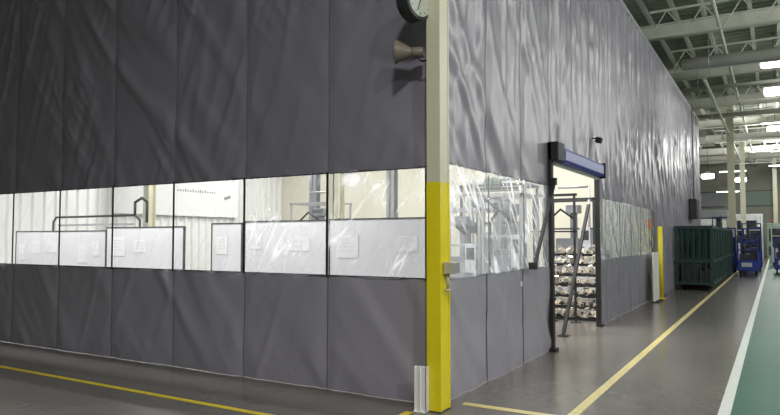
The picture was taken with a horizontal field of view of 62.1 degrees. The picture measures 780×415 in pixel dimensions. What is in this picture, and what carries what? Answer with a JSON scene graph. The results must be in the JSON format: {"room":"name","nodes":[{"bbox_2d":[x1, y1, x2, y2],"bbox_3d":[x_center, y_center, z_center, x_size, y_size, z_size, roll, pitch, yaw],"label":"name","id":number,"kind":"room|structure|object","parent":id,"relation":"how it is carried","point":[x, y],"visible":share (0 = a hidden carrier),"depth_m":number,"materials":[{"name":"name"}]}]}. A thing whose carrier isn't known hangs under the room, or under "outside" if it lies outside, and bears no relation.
{"room":"factory floor","nodes":[
{"label":"factory floor","id":0,"kind":"room"},
{"bbox_2d":[0,177,281,269],"bbox_3d":[-7.330,-0.861,18.626,0.060,6.700,12.900,-2,-3,31],"label":"wall","id":1,"kind":"structure","parent":0,"point":[36,211],"depth_m":17.76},
{"bbox_2d":[114,181,237,217],"bbox_3d":[-6.399,-0.346,19.970,0.024,1.200,4.800,-2,-3,31],"label":"banner","id":2,"kind":"object","parent":1,"relation":"attached to","point":[212,198],"visible":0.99,"depth_m":20.19,"materials":[{"name":"white plastic"}]},
{"bbox_2d":[0,256,779,414],"bbox_3d":[13.591,2.962,26.324,30.400,0.200,76.400,-2,-3,31],"label":"floor","id":3,"kind":"structure","parent":0,"point":[688,372],"depth_m":7.31,"materials":[{"name":"concrete"}]},
{"bbox_2d":[15,230,105,266],"bbox_3d":[-5.973,1.289,11.663,2.710,1.740,0.560,-2,-3,31],"label":"wall","id":4,"kind":"structure","parent":3,"relation":"on","point":[84,247],"depth_m":11.61,"materials":[{"name":"white paint"}]},
{"bbox_2d":[52,197,148,230],"bbox_3d":[-5.939,1.025,13.110,3.065,2.406,0.700,-2,-3,31],"label":"tube rack","id":5,"kind":"object","parent":3,"relation":"on","point":[140,198],"visible":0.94,"depth_m":12.89,"materials":[{"name":"black metal"}]},
{"bbox_2d":[0,365,272,414],"bbox_3d":[-5.968,2.019,8.754,13.330,0.003,0.070,-2,-3,31],"label":"floor marking","id":6,"kind":"object","parent":3,"relation":"on","point":[5,367],"depth_m":6.73,"materials":[{"name":"yellow paint"}]},
{"bbox_2d":[143,185,155,226],"bbox_3d":[-6.137,-0.908,16.581,0.340,6.600,0.340,-2,-3,31],"label":"column","id":7,"kind":"structure","parent":3,"relation":"on","point":[149,191],"depth_m":16.55,"materials":[{"name":"beige metal"}]},
{"bbox_2d":[0,0,426,401],"bbox_3d":[-5.122,-1.366,9.685,13.000,6.846,0.127,-2,-3,31],"label":"curtain","id":8,"kind":"object","parent":3,"relation":"on","point":[95,94],"visible":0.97,"depth_m":7.88,"materials":[{"name":"fabric"}]},
{"bbox_2d":[105,217,424,277],"bbox_3d":[-2.159,1.118,9.346,6.080,1.860,0.560,-2,-3,31],"label":"wall","id":9,"kind":"structure","parent":3,"relation":"on","point":[367,246],"depth_m":8.84,"materials":[{"name":"white paint"}]},
{"bbox_2d":[309,175,319,219],"bbox_3d":[-2.364,-0.726,20.384,0.370,6.600,0.370,-2,-3,31],"label":"column","id":10,"kind":"structure","parent":3,"relation":"on","point":[314,180],"depth_m":20.30,"materials":[{"name":"grey metal"}]},
{"bbox_2d":[290,191,351,219],"bbox_3d":[-1.958,1.002,18.240,1.500,2.942,0.926,-2,-3,31],"label":"machine","id":11,"kind":"object","parent":3,"relation":"on","point":[320,212],"visible":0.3,"depth_m":18.23,"materials":[{"name":"grey metal"}]},
{"bbox_2d":[328,173,344,269],"bbox_3d":[-1.134,-1.039,13.845,0.370,6.600,0.370,-2,-3,31],"label":"column","id":12,"kind":"structure","parent":3,"relation":"on","point":[336,183],"depth_m":13.73,"materials":[{"name":"beige metal"}]},
{"bbox_2d":[386,170,397,217],"bbox_3d":[0.054,-0.906,16.626,0.340,6.600,0.340,-2,-3,31],"label":"column","id":13,"kind":"structure","parent":3,"relation":"on","point":[391,175],"depth_m":16.53,"materials":[{"name":"metal"}]},
{"bbox_2d":[413,365,428,413],"bbox_3d":[0.288,1.679,5.995,0.120,0.420,0.090,-2,-3,31],"label":"guard","id":14,"kind":"object","parent":3,"relation":"on","point":[421,373],"visible":1,"depth_m":5.98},
{"bbox_2d":[426,0,451,413],"bbox_3d":[0.458,-2.553,6.277,0.160,8.900,0.220,-2,-3,31],"label":"steel column","id":15,"kind":"structure","parent":3,"relation":"on","point":[437,22],"depth_m":6.09,"materials":[{"name":"yellow metal"}]},
{"bbox_2d":[394,39,425,63],"bbox_3d":[0.228,-1.511,6.272,0.358,0.238,0.236,0,-3,6],"label":"speaker","id":16,"kind":"object","parent":15,"relation":"attached to","point":[402,52],"visible":0.97,"depth_m":6.22},
{"bbox_2d":[396,0,428,22],"bbox_3d":[0.234,-1.949,6.140,0.155,0.370,0.370,-3,-4,43],"label":"wall clock","id":17,"kind":"object","parent":15,"relation":"attached to","point":[411,11],"visible":0.98,"depth_m":6.06,"materials":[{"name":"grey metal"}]},
{"bbox_2d":[444,262,459,291],"bbox_3d":[0.580,0.651,6.083,0.104,0.280,0.145,-2,-3,31],"label":"junction box","id":18,"kind":"object","parent":15,"relation":"attached to","point":[449,267],"visible":1,"depth_m":6.04,"materials":[{"name":"metal"}]},
{"bbox_2d":[450,192,497,276],"bbox_3d":[1.239,0.932,10.928,0.950,2.382,0.826,-2,-3,31],"label":"machine","id":19,"kind":"object","parent":3,"relation":"on","point":[470,255],"visible":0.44,"depth_m":10.72,"materials":[{"name":"grey metal"}]},
{"bbox_2d":[463,186,518,243],"bbox_3d":[2.572,0.924,16.177,1.340,2.900,0.590,-2,-3,31],"label":"storage rack","id":20,"kind":"object","parent":3,"relation":"on","point":[514,190],"visible":0.09,"depth_m":16.26,"materials":[{"name":"metal"}]},
{"bbox_2d":[467,199,473,207],"bbox_3d":[2.116,-0.048,16.489,0.144,0.313,0.400,-2,-3,31],"label":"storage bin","id":21,"kind":"object","parent":20,"relation":"on","point":[471,201],"visible":0.21,"depth_m":16.33,"materials":[{"name":"white plastic"}]},
{"bbox_2d":[476,179,484,187],"bbox_3d":[2.346,-0.570,16.377,0.201,0.265,0.400,-2,-3,31],"label":"storage bin","id":22,"kind":"object","parent":20,"relation":"on","point":[479,182],"visible":0.14,"depth_m":16.21,"materials":[{"name":"plastic"}]},
{"bbox_2d":[485,224,494,232],"bbox_3d":[2.547,0.526,16.205,0.270,0.218,0.400,-2,-3,31],"label":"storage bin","id":23,"kind":"object","parent":20,"relation":"on","point":[486,225],"visible":0.29,"depth_m":16.05,"materials":[{"name":"grey plastic"}]},
{"bbox_2d":[463,189,518,191],"bbox_3d":[2.572,-0.429,16.241,1.340,0.030,0.590,-2,-3,31],"label":"shelf","id":24,"kind":"object","parent":20,"relation":"attached to","point":[514,190],"depth_m":16.08,"materials":[{"name":"metal"}]},
{"bbox_2d":[485,177,497,187],"bbox_3d":[2.544,-0.597,16.261,0.199,0.307,0.400,-2,-3,31],"label":"storage bin","id":25,"kind":"object","parent":20,"relation":"on","point":[486,178],"visible":0.31,"depth_m":16.10,"materials":[{"name":"green paint"}]},
{"bbox_2d":[493,179,501,186],"bbox_3d":[2.737,-0.577,16.145,0.189,0.257,0.400,-2,-3,31],"label":"storage bin","id":26,"kind":"object","parent":20,"relation":"on","point":[495,181],"visible":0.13,"depth_m":15.98,"materials":[{"name":"green paint"}]},
{"bbox_2d":[459,171,538,273],"bbox_3d":[2.266,0.715,13.414,1.400,3.054,0.926,-2,-3,31],"label":"machine","id":27,"kind":"object","parent":3,"relation":"on","point":[519,185],"visible":0.21,"depth_m":13.30,"materials":[{"name":"grey metal"}]},
{"bbox_2d":[461,402,552,414],"bbox_3d":[1.172,1.888,6.013,1.070,0.003,0.100,-2,-3,31],"label":"floor marking","id":28,"kind":"object","parent":3,"relation":"on","point":[465,403],"depth_m":6.06,"materials":[{"name":"yellow paint"}]},
{"bbox_2d":[480,177,538,273],"bbox_3d":[1.936,0.795,10.404,0.700,2.606,0.826,-2,-3,31],"label":"machine","id":29,"kind":"object","parent":3,"relation":"on","point":[505,259],"visible":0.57,"depth_m":10.28,"materials":[{"name":"grey metal"}]},
{"bbox_2d":[531,193,580,322],"bbox_3d":[3.202,0.970,12.627,0.960,2.470,0.160,-2,-3,31],"label":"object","id":30,"kind":"structure","parent":3,"relation":"on","point":[574,231],"depth_m":12.45,"materials":[{"name":"black metal"}]},
{"bbox_2d":[529,141,605,351],"bbox_3d":[2.856,0.591,10.150,0.230,2.990,4.120,-2,-3,31],"label":"door","id":31,"kind":"structure","parent":3,"relation":"on","point":[557,155],"depth_m":9.32,"materials":[{"name":"black metal"}]},
{"bbox_2d":[542,185,602,302],"bbox_3d":[4.636,0.915,16.420,1.300,2.942,0.926,-2,-3,31],"label":"machine","id":32,"kind":"object","parent":3,"relation":"on","point":[589,237],"visible":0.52,"depth_m":16.23,"materials":[{"name":"grey metal"}]},
{"bbox_2d":[557,204,589,336],"bbox_3d":[3.202,1.022,11.252,0.165,2.233,1.507,-2,-3,32],"label":"frame","id":33,"kind":"object","parent":3,"relation":"on","point":[563,334],"visible":1,"depth_m":11.16,"materials":[{"name":"metal"}]},
{"bbox_2d":[449,0,701,398],"bbox_3d":[7.042,-0.998,17.367,0.147,6.846,25.600,-2,-3,31],"label":"curtain","id":34,"kind":"object","parent":3,"relation":"on","point":[603,77],"visible":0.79,"depth_m":9.54,"materials":[{"name":"grey fabric"}]},
{"bbox_2d":[592,137,602,143],"bbox_3d":[3.695,-1.198,11.565,0.178,0.116,0.140,-2,-3,31],"label":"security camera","id":35,"kind":"object","parent":34,"relation":"attached to","point":[597,139],"visible":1,"depth_m":11.49,"materials":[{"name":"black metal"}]},
{"bbox_2d":[689,105,699,218],"bbox_3d":[11.662,-1.762,24.903,0.262,4.400,1.000,-2,-3,31],"label":"control panel","id":36,"kind":"object","parent":34,"relation":"attached to","point":[694,213],"visible":1,"depth_m":24.78,"materials":[{"name":"grey metal"}]},
{"bbox_2d":[554,253,609,320],"bbox_3d":[3.765,1.588,13.311,1.240,1.300,1.100,-2,-3,31],"label":"stand","id":37,"kind":"object","parent":3,"relation":"on","point":[593,296],"visible":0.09,"depth_m":13.22,"materials":[{"name":"black metal"}]},
{"bbox_2d":[557,245,565,253],"bbox_3d":[3.670,0.899,13.897,0.193,0.189,0.116,-2,-4,40],"label":"machine part","id":38,"kind":"object","parent":37,"relation":"on","point":[560,249],"visible":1,"depth_m":13.88,"materials":[{"name":"beige metal"}]},
{"bbox_2d":[560,264,567,273],"bbox_3d":[3.632,1.295,13.530,0.175,0.214,0.121,1,-3,-24],"label":"machine part","id":39,"kind":"object","parent":37,"relation":"on","point":[564,269],"visible":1,"depth_m":13.52,"materials":[{"name":"beige metal"}]},
{"bbox_2d":[569,307,573,316],"bbox_3d":[3.586,2.082,12.822,0.134,0.242,0.196,1,-3,-10],"label":"machine part","id":40,"kind":"object","parent":37,"relation":"on","point":[571,313],"visible":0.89,"depth_m":12.77,"materials":[{"name":"beige metal"}]},
{"bbox_2d":[579,276,588,284],"bbox_3d":[3.952,1.487,13.181,0.129,0.189,0.245,2,-4,-39],"label":"machine part","id":41,"kind":"object","parent":37,"relation":"on","point":[584,280],"visible":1,"depth_m":13.17,"materials":[{"name":"beige metal"}]},
{"bbox_2d":[581,307,589,317],"bbox_3d":[3.837,2.074,12.688,0.183,0.251,0.120,-1,-3,17],"label":"machine part","id":42,"kind":"object","parent":37,"relation":"on","point":[586,312],"visible":1,"depth_m":12.67,"materials":[{"name":"beige metal"}]},
{"bbox_2d":[582,256,592,263],"bbox_3d":[4.101,1.091,13.434,0.216,0.157,0.105,-1,-3,15],"label":"machine part","id":43,"kind":"object","parent":37,"relation":"on","point":[588,259],"visible":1,"depth_m":13.43,"materials":[{"name":"beige metal"}]},
{"bbox_2d":[584,287,595,295],"bbox_3d":[3.990,1.691,12.982,0.135,0.192,0.273,1,-3,-25],"label":"machine part","id":44,"kind":"object","parent":37,"relation":"on","point":[588,290],"visible":1,"depth_m":12.95,"materials":[{"name":"beige metal"}]},
{"bbox_2d":[588,265,594,273],"bbox_3d":[4.162,1.281,13.242,0.148,0.228,0.206,3,-4,-43],"label":"machine part","id":45,"kind":"object","parent":37,"relation":"on","point":[592,269],"visible":0.77,"depth_m":13.24,"materials":[{"name":"beige metal"}]},
{"bbox_2d":[590,308,595,317],"bbox_3d":[3.978,2.072,12.619,0.128,0.207,0.179,2,-3,-35],"label":"machine part","id":46,"kind":"object","parent":37,"relation":"on","point":[592,312],"visible":0.81,"depth_m":12.61,"materials":[{"name":"beige metal"}]},
{"bbox_2d":[568,270,738,414],"bbox_3d":[16.879,3.107,31.477,0.090,0.003,59.780,-2,-3,31],"label":"floor marking","id":47,"kind":"object","parent":3,"relation":"on","point":[580,408],"depth_m":8.16,"materials":[{"name":"yellow paint"}]},
{"bbox_2d":[652,252,662,302],"bbox_3d":[6.786,1.764,16.456,0.180,1.250,0.800,-2,-3,31],"label":"panel","id":48,"kind":"object","parent":3,"relation":"on","point":[655,255],"visible":1,"depth_m":16.33,"materials":[{"name":"grey metal"}]},
{"bbox_2d":[658,226,664,298],"bbox_3d":[7.211,1.462,17.265,0.200,1.930,0.200,-2,-3,31],"label":"post","id":49,"kind":"object","parent":3,"relation":"on","point":[660,236],"visible":0.88,"depth_m":17.22,"materials":[{"name":"yellow metal"}]},
{"bbox_2d":[674,225,716,290],"bbox_3d":[9.644,1.579,20.441,1.090,2.000,1.040,-2,-3,31],"label":"cart","id":50,"kind":"object","parent":3,"relation":"on","point":[687,273],"visible":1,"depth_m":20.12,"materials":[{"name":"green paint"}]},
{"bbox_2d":[682,226,719,287],"bbox_3d":[10.257,1.628,21.472,1.090,2.000,1.040,-2,-3,31],"label":"cart","id":51,"kind":"object","parent":3,"relation":"on","point":[684,230],"visible":0.3,"depth_m":21.23,"materials":[{"name":"green paint"}]},
{"bbox_2d":[688,227,721,285],"bbox_3d":[10.870,1.678,22.502,1.090,2.000,1.040,-2,-3,31],"label":"cart","id":52,"kind":"object","parent":3,"relation":"on","point":[719,228],"visible":0.15,"depth_m":22.26,"materials":[{"name":"green paint"}]},
{"bbox_2d":[691,227,724,283],"bbox_3d":[11.533,1.731,23.619,1.090,2.000,1.040,-2,-3,31],"label":"cart","id":53,"kind":"object","parent":3,"relation":"on","point":[722,229],"visible":0.15,"depth_m":23.43,"materials":[{"name":"green paint"}]},
{"bbox_2d":[701,219,715,225],"bbox_3d":[20.487,2.065,43.680,2.600,3.250,1.820,-2,-3,31],"label":"tool","id":54,"kind":"object","parent":3,"relation":"on","point":[704,222],"visible":0.13,"depth_m":42.97,"materials":[{"name":"white metal"}]},
{"bbox_2d":[696,228,726,281],"bbox_3d":[12.197,1.784,24.735,1.090,2.000,1.040,-2,-3,31],"label":"cart","id":55,"kind":"object","parent":3,"relation":"on","point":[725,256],"visible":0.12,"depth_m":24.71,"materials":[{"name":"green paint"}]},
{"bbox_2d":[700,228,728,277],"bbox_3d":[12.912,1.842,25.938,1.090,2.000,1.040,-2,-3,31],"label":"cart","id":56,"kind":"object","parent":3,"relation":"on","point":[727,245],"visible":0.12,"depth_m":26.00,"materials":[{"name":"green paint"}]},
{"bbox_2d":[701,210,728,227],"bbox_3d":[25.084,1.958,50.849,2.600,4.150,1.820,-2,-3,31],"label":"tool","id":57,"kind":"object","parent":3,"relation":"on","point":[706,214],"visible":0.14,"depth_m":50.25,"materials":[{"name":"grey metal"}]},
{"bbox_2d":[702,229,731,274],"bbox_3d":[13.729,1.908,27.312,1.090,2.000,1.040,-2,-3,31],"label":"cart","id":58,"kind":"object","parent":3,"relation":"on","point":[729,231],"visible":0.08,"depth_m":27.39,"materials":[{"name":"green paint"}]},
{"bbox_2d":[707,229,733,272],"bbox_3d":[14.648,1.982,28.858,1.090,2.000,1.040,-2,-3,31],"label":"cart","id":59,"kind":"object","parent":3,"relation":"on","point":[731,230],"visible":0.19,"depth_m":28.46,"materials":[{"name":"green paint"}]},
{"bbox_2d":[712,217,736,242],"bbox_3d":[18.740,1.934,36.231,1.200,2.800,1.210,-2,-3,31],"label":"cart","id":60,"kind":"object","parent":3,"relation":"on","point":[719,223],"visible":0.16,"depth_m":36.01,"materials":[{"name":"blue paint"}]},
{"bbox_2d":[726,107,736,269],"bbox_3d":[17.429,-0.970,33.081,0.440,8.300,0.440,-2,-3,31],"label":"column","id":61,"kind":"structure","parent":3,"relation":"on","point":[729,120],"depth_m":32.98,"materials":[{"name":"beige metal"}]},
{"bbox_2d":[727,228,736,272],"bbox_3d":[15.962,2.018,30.660,0.800,2.100,1.010,-2,-3,31],"label":"cart","id":62,"kind":"object","parent":3,"relation":"on","point":[734,238],"visible":0.28,"depth_m":30.06,"materials":[{"name":"blue paint"}]},
{"bbox_2d":[739,142,745,233],"bbox_3d":[24.576,-0.394,45.105,0.440,8.300,0.440,-2,-3,31],"label":"column","id":63,"kind":"structure","parent":3,"relation":"on","point":[741,144],"depth_m":45.03,"materials":[{"name":"beige metal"}]},
{"bbox_2d":[717,259,769,414],"bbox_3d":[14.514,2.806,25.201,0.100,0.003,73.000,-2,-3,31],"label":"floor marking","id":64,"kind":"object","parent":3,"relation":"on","point":[726,405],"depth_m":8.26,"materials":[{"name":"white paint"}]},
{"bbox_2d":[737,241,758,275],"bbox_3d":[15.587,2.200,28.196,0.800,1.500,1.210,-2,-3,31],"label":"cart","id":65,"kind":"object","parent":3,"relation":"on","point":[745,262],"visible":1,"depth_m":27.75,"materials":[{"name":"blue paint"}]},
{"bbox_2d":[736,217,760,253],"bbox_3d":[22.067,2.068,40.069,1.600,2.900,1.210,-2,-3,31],"label":"cart","id":66,"kind":"object","parent":3,"relation":"on","point":[752,231],"visible":0.2,"depth_m":39.65,"materials":[{"name":"grey metal"}]},
{"bbox_2d":[740,234,758,273],"bbox_3d":[16.557,2.129,29.835,0.700,1.800,1.010,-2,-3,31],"label":"cart","id":67,"kind":"object","parent":3,"relation":"on","point":[753,244],"visible":0.36,"depth_m":29.55,"materials":[{"name":"blue paint"}]},
{"bbox_2d":[736,214,763,258],"bbox_3d":[29.362,2.159,52.954,2.000,3.950,1.820,-2,-3,31],"label":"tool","id":68,"kind":"object","parent":3,"relation":"on","point":[748,220],"visible":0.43,"depth_m":52.50,"materials":[{"name":"white metal"}]},
{"bbox_2d":[741,223,760,243],"bbox_3d":[19.135,2.039,34.245,0.900,2.400,1.210,-2,-3,31],"label":"cart","id":69,"kind":"object","parent":3,"relation":"on","point":[747,230],"visible":0.16,"depth_m":33.91,"materials":[{"name":"blue paint"}]},
{"bbox_2d":[743,228,762,271],"bbox_3d":[17.894,2.080,31.954,0.800,2.100,1.210,-2,-3,31],"label":"cart","id":70,"kind":"object","parent":3,"relation":"on","point":[760,254],"visible":0.38,"depth_m":31.44,"materials":[{"name":"blue paint"}]},
{"bbox_2d":[767,219,779,258],"bbox_3d":[30.571,2.469,51.056,1.500,3.150,1.820,-2,-3,31],"label":"tool","id":71,"kind":"object","parent":3,"relation":"on","point":[774,228],"visible":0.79,"depth_m":50.86,"materials":[{"name":"green paint"}]},
{"bbox_2d":[772,158,777,222],"bbox_3d":[32.073,0.027,53.901,0.440,8.300,0.440,-2,-3,31],"label":"column","id":72,"kind":"structure","parent":3,"relation":"on","point":[774,168],"depth_m":53.83,"materials":[{"name":"beige metal"}]},
{"bbox_2d":[771,225,779,265],"bbox_3d":[22.986,2.214,37.886,1.200,2.400,1.410,-2,-3,31],"label":"cart","id":73,"kind":"object","parent":3,"relation":"on","point":[777,230],"visible":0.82,"depth_m":37.58,"materials":[{"name":"green metal"}]},
{"bbox_2d":[774,239,779,273],"bbox_3d":[18.092,2.224,29.733,0.800,1.600,1.410,-2,-3,31],"label":"cart","id":74,"kind":"object","parent":3,"relation":"on","point":[776,254],"visible":1,"depth_m":29.32,"materials":[{"name":"blue paint"}]},
{"bbox_3d":[18.160,-0.635,40.082,0.440,8.300,0.440,-2,-3,31],"label":"column","id":75,"kind":"structure","parent":3,"relation":"on","visible":0},
{"bbox_2d":[698,114,779,128],"bbox_3d":[20.739,-5.103,38.762,29.800,0.500,0.200,-2,-3,31],"label":"girder","id":76,"kind":"object","parent":75,"relation":"on","point":[755,119],"visible":0.33,"depth_m":38.64,"materials":[{"name":"metal"}]},
{"bbox_2d":[282,164,650,266],"bbox_3d":[1.522,-0.749,20.956,12.900,6.700,0.150,-2,-3,31],"label":"wall","id":77,"kind":"structure","parent":0,"point":[367,201],"depth_m":21.19,"materials":[{"name":"white paint"}]},
{"bbox_2d":[544,0,779,155],"bbox_3d":[13.591,-6.153,26.761,30.000,0.050,76.000,-2,-3,31],"label":"ceiling","id":78,"kind":"structure","parent":0,"point":[764,31],"depth_m":24.75,"materials":[{"name":"paint"}]},
{"bbox_2d":[701,158,714,178],"bbox_3d":[21.997,-3.626,44.930,0.840,3.260,0.600,-2,-3,31],"label":"lamp","id":79,"kind":"object","parent":78,"relation":"hanging from","point":[707,175],"visible":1,"depth_m":44.71,"materials":[{"name":"metal"}]},
{"bbox_2d":[704,39,748,179],"bbox_3d":[21.547,-4.426,40.287,0.114,2.107,42.500,-2,-3,31],"label":"pipe","id":80,"kind":"object","parent":78,"relation":"hanging from","point":[705,80],"visible":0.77,"depth_m":27.07,"materials":[{"name":"metal"}]},
{"bbox_2d":[680,71,779,92],"bbox_3d":[18.536,-5.562,21.930,16.400,1.592,0.184,-2,-3,31],"label":"pipe","id":81,"kind":"object","parent":78,"relation":"hanging from","point":[771,81],"visible":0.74,"depth_m":25.01,"materials":[{"name":"metal"}]},
{"bbox_2d":[682,12,779,70],"bbox_3d":[16.429,-5.634,17.597,15.600,1.862,0.424,-2,-3,31],"label":"pipe","id":82,"kind":"object","parent":78,"relation":"hanging from","point":[767,54],"visible":1,"depth_m":20.68,"materials":[{"name":"metal"}]},
{"bbox_2d":[711,0,756,166],"bbox_3d":[19.382,-5.228,35.500,0.124,0.962,53.000,-2,-3,31],"label":"pipe","id":83,"kind":"object","parent":78,"relation":"hanging from","point":[713,3],"visible":0.72,"depth_m":22.41,"materials":[{"name":"metal"}]},
{"bbox_2d":[696,98,779,119],"bbox_3d":[21.905,-5.271,27.598,16.400,1.632,0.264,-2,-3,31],"label":"pipe","id":84,"kind":"object","parent":78,"relation":"hanging from","point":[774,110],"visible":0.78,"depth_m":30.65,"materials":[{"name":"metal"}]},
{"bbox_2d":[699,142,779,161],"bbox_3d":[29.550,-4.425,43.389,19.400,1.812,0.424,-2,-3,31],"label":"pipe","id":85,"kind":"object","parent":78,"relation":"hanging from","point":[769,154],"visible":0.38,"depth_m":45.77,"materials":[{"name":"metal"}]},
{"bbox_2d":[706,110,779,141],"bbox_3d":[25.479,-4.903,33.606,16.400,1.792,0.384,-2,-3,31],"label":"pipe","id":86,"kind":"object","parent":78,"relation":"hanging from","point":[767,134],"visible":1,"depth_m":36.57,"materials":[{"name":"metal"}]},
{"bbox_2d":[760,32,779,68],"bbox_3d":[13.694,-5.668,23.184,0.840,1.260,0.600,-2,-3,31],"label":"lamp","id":87,"kind":"object","parent":78,"relation":"hanging from","point":[776,63],"visible":0.47,"depth_m":23.07,"materials":[{"name":"metal"}]},
{"bbox_2d":[761,121,779,124],"bbox_3d":[20.589,-5.116,34.195,1.800,1.310,0.240,-2,-3,31],"label":"strip light","id":88,"kind":"object","parent":78,"relation":"hanging from","point":[768,122],"visible":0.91,"depth_m":34.34,"materials":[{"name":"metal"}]},
{"bbox_2d":[763,70,779,96],"bbox_3d":[16.494,-5.447,27.796,0.840,1.260,0.600,-2,-3,31],"label":"lamp","id":89,"kind":"object","parent":78,"relation":"hanging from","point":[774,89],"visible":0.9,"depth_m":27.65,"materials":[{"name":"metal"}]},
{"bbox_2d":[766,114,779,130],"bbox_3d":[22.160,-4.991,37.330,0.840,1.260,0.600,-2,-3,31],"label":"lamp","id":90,"kind":"object","parent":78,"relation":"hanging from","point":[774,127],"visible":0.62,"depth_m":37.14,"materials":[{"name":"metal"}]},
{"bbox_2d":[640,5,779,41],"bbox_3d":[10.273,-5.946,21.155,29.800,0.500,0.200,-2,-3,31],"label":"girder","id":91,"kind":"object","parent":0,"point":[746,16],"visible":0.33,"depth_m":21.03,"materials":[{"name":"metal"}]},
{"bbox_2d":[649,0,779,39],"bbox_3d":[15.107,-5.869,16.066,16.325,0.860,0.060,-2,-3,31],"label":"roof truss","id":92,"kind":"object","parent":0,"point":[718,1],"visible":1,"depth_m":19.42,"materials":[{"name":"metal"}]},
{"bbox_2d":[652,160,779,255],"bbox_3d":[33.043,-0.167,59.272,30.400,9.200,0.200,-2,-3,31],"label":"wall","id":93,"kind":"structure","parent":0,"point":[760,177],"depth_m":59.31,"materials":[{"name":"paint"}]},
{"bbox_2d":[701,192,724,207],"bbox_3d":[29.957,-0.737,60.959,2.760,1.460,0.060,-2,-3,31],"label":"board","id":94,"kind":"object","parent":93,"relation":"attached to","point":[708,199],"visible":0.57,"depth_m":60.76,"materials":[{"name":"grey ceramic"}]},
{"bbox_2d":[746,190,772,206],"bbox_3d":[33.483,-0.837,58.868,2.960,1.460,0.060,-2,-3,31],"label":"board","id":95,"kind":"object","parent":93,"relation":"attached to","point":[753,197],"visible":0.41,"depth_m":58.80,"materials":[{"name":"green paint"}]},
{"bbox_2d":[667,63,779,80],"bbox_3d":[13.591,-5.678,26.738,29.800,0.500,0.200,-2,-3,31],"label":"girder","id":96,"kind":"object","parent":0,"point":[751,68],"visible":0.26,"depth_m":26.76,"materials":[{"name":"metal"}]},
{"bbox_2d":[636,0,724,147],"bbox_3d":[12.216,-5.991,27.571,0.120,0.165,75.800,-2,-3,31],"label":"roof beam","id":97,"kind":"structure","parent":96,"relation":"on","point":[641,4],"depth_m":24.91,"materials":[{"name":"metal"}]},
{"bbox_2d":[666,0,735,146],"bbox_3d":[12.904,-6.011,27.163,0.120,0.165,75.800,-2,-3,31],"label":"roof beam","id":98,"kind":"structure","parent":96,"relation":"on","point":[671,4],"depth_m":23.42,"materials":[{"name":"metal"}]},
{"bbox_2d":[697,0,746,145],"bbox_3d":[13.591,-6.030,26.755,0.120,0.165,75.800,-2,-3,31],"label":"beam","id":99,"kind":"structure","parent":96,"relation":"on","point":[703,10],"depth_m":24.14,"materials":[{"name":"metal"}]},
{"bbox_2d":[747,0,765,144],"bbox_3d":[14.709,-6.062,26.092,0.120,0.165,75.800,-2,-3,31],"label":"beam","id":100,"kind":"structure","parent":96,"relation":"on","point":[752,31],"depth_m":24.14,"materials":[{"name":"metal"}]},
{"bbox_2d":[776,0,779,143],"bbox_3d":[15.397,-6.082,25.684,0.120,0.165,75.800,-2,-3,31],"label":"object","id":101,"kind":"structure","parent":96,"relation":"on","point":[778,1],"depth_m":24.02,"materials":[{"name":"paint"}]},
{"bbox_2d":[671,36,779,73],"bbox_3d":[17.609,-5.667,20.274,16.325,0.860,0.060,-2,-3,31],"label":"roof truss","id":102,"kind":"object","parent":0,"point":[777,37],"visible":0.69,"depth_m":23.54,"materials":[{"name":"metal"}]},
{"bbox_2d":[687,92,779,108],"bbox_3d":[17.165,-5.391,32.750,29.800,0.500,0.200,-2,-3,31],"label":"girder","id":103,"kind":"object","parent":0,"point":[751,95],"visible":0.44,"depth_m":32.66,"materials":[{"name":"metal"}]},
{"bbox_2d":[692,85,779,105],"bbox_3d":[21.182,-5.380,26.286,16.325,0.860,0.060,-2,-3,31],"label":"roof truss","id":104,"kind":"object","parent":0,"point":[740,100],"visible":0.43,"depth_m":29.48,"materials":[{"name":"metal"}]},
{"bbox_2d":[699,144,779,155],"bbox_3d":[27.887,-4.527,50.786,29.800,0.500,0.200,-2,-3,31],"label":"girder","id":105,"kind":"object","parent":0,"point":[715,151],"visible":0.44,"depth_m":51.00,"materials":[{"name":"metal"}]},
{"bbox_2d":[699,137,779,143],"bbox_3d":[24.313,-4.815,44.774,29.800,0.500,0.200,-2,-3,31],"label":"girder","id":106,"kind":"object","parent":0,"point":[702,140],"visible":0.11,"depth_m":45.45,"materials":[{"name":"metal"}]},
{"bbox_2d":[700,158,779,164],"bbox_3d":[31.460,-4.240,56.798,29.800,0.500,0.200,-2,-3,31],"label":"girder","id":107,"kind":"object","parent":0,"point":[762,159],"visible":0.26,"depth_m":57.19,"materials":[{"name":"metal"}]},
{"bbox_2d":[705,106,779,127],"bbox_3d":[24.756,-5.092,32.298,16.325,0.860,0.060,-2,-3,31],"label":"roof truss","id":108,"kind":"object","parent":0,"point":[776,106],"visible":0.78,"depth_m":35.45,"materials":[{"name":"metal"}]},
{"bbox_2d":[715,127,779,143],"bbox_3d":[28.330,-4.804,38.311,16.325,0.860,0.060,-2,-3,31],"label":"roof truss","id":109,"kind":"object","parent":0,"point":[757,127],"visible":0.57,"depth_m":41.51,"materials":[{"name":"metal"}]},
{"bbox_2d":[723,141,779,154],"bbox_3d":[31.904,-4.516,44.323,16.325,0.860,0.060,-2,-3,31],"label":"roof truss","id":110,"kind":"object","parent":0,"point":[761,141],"visible":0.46,"depth_m":47.35,"materials":[{"name":"metal"}]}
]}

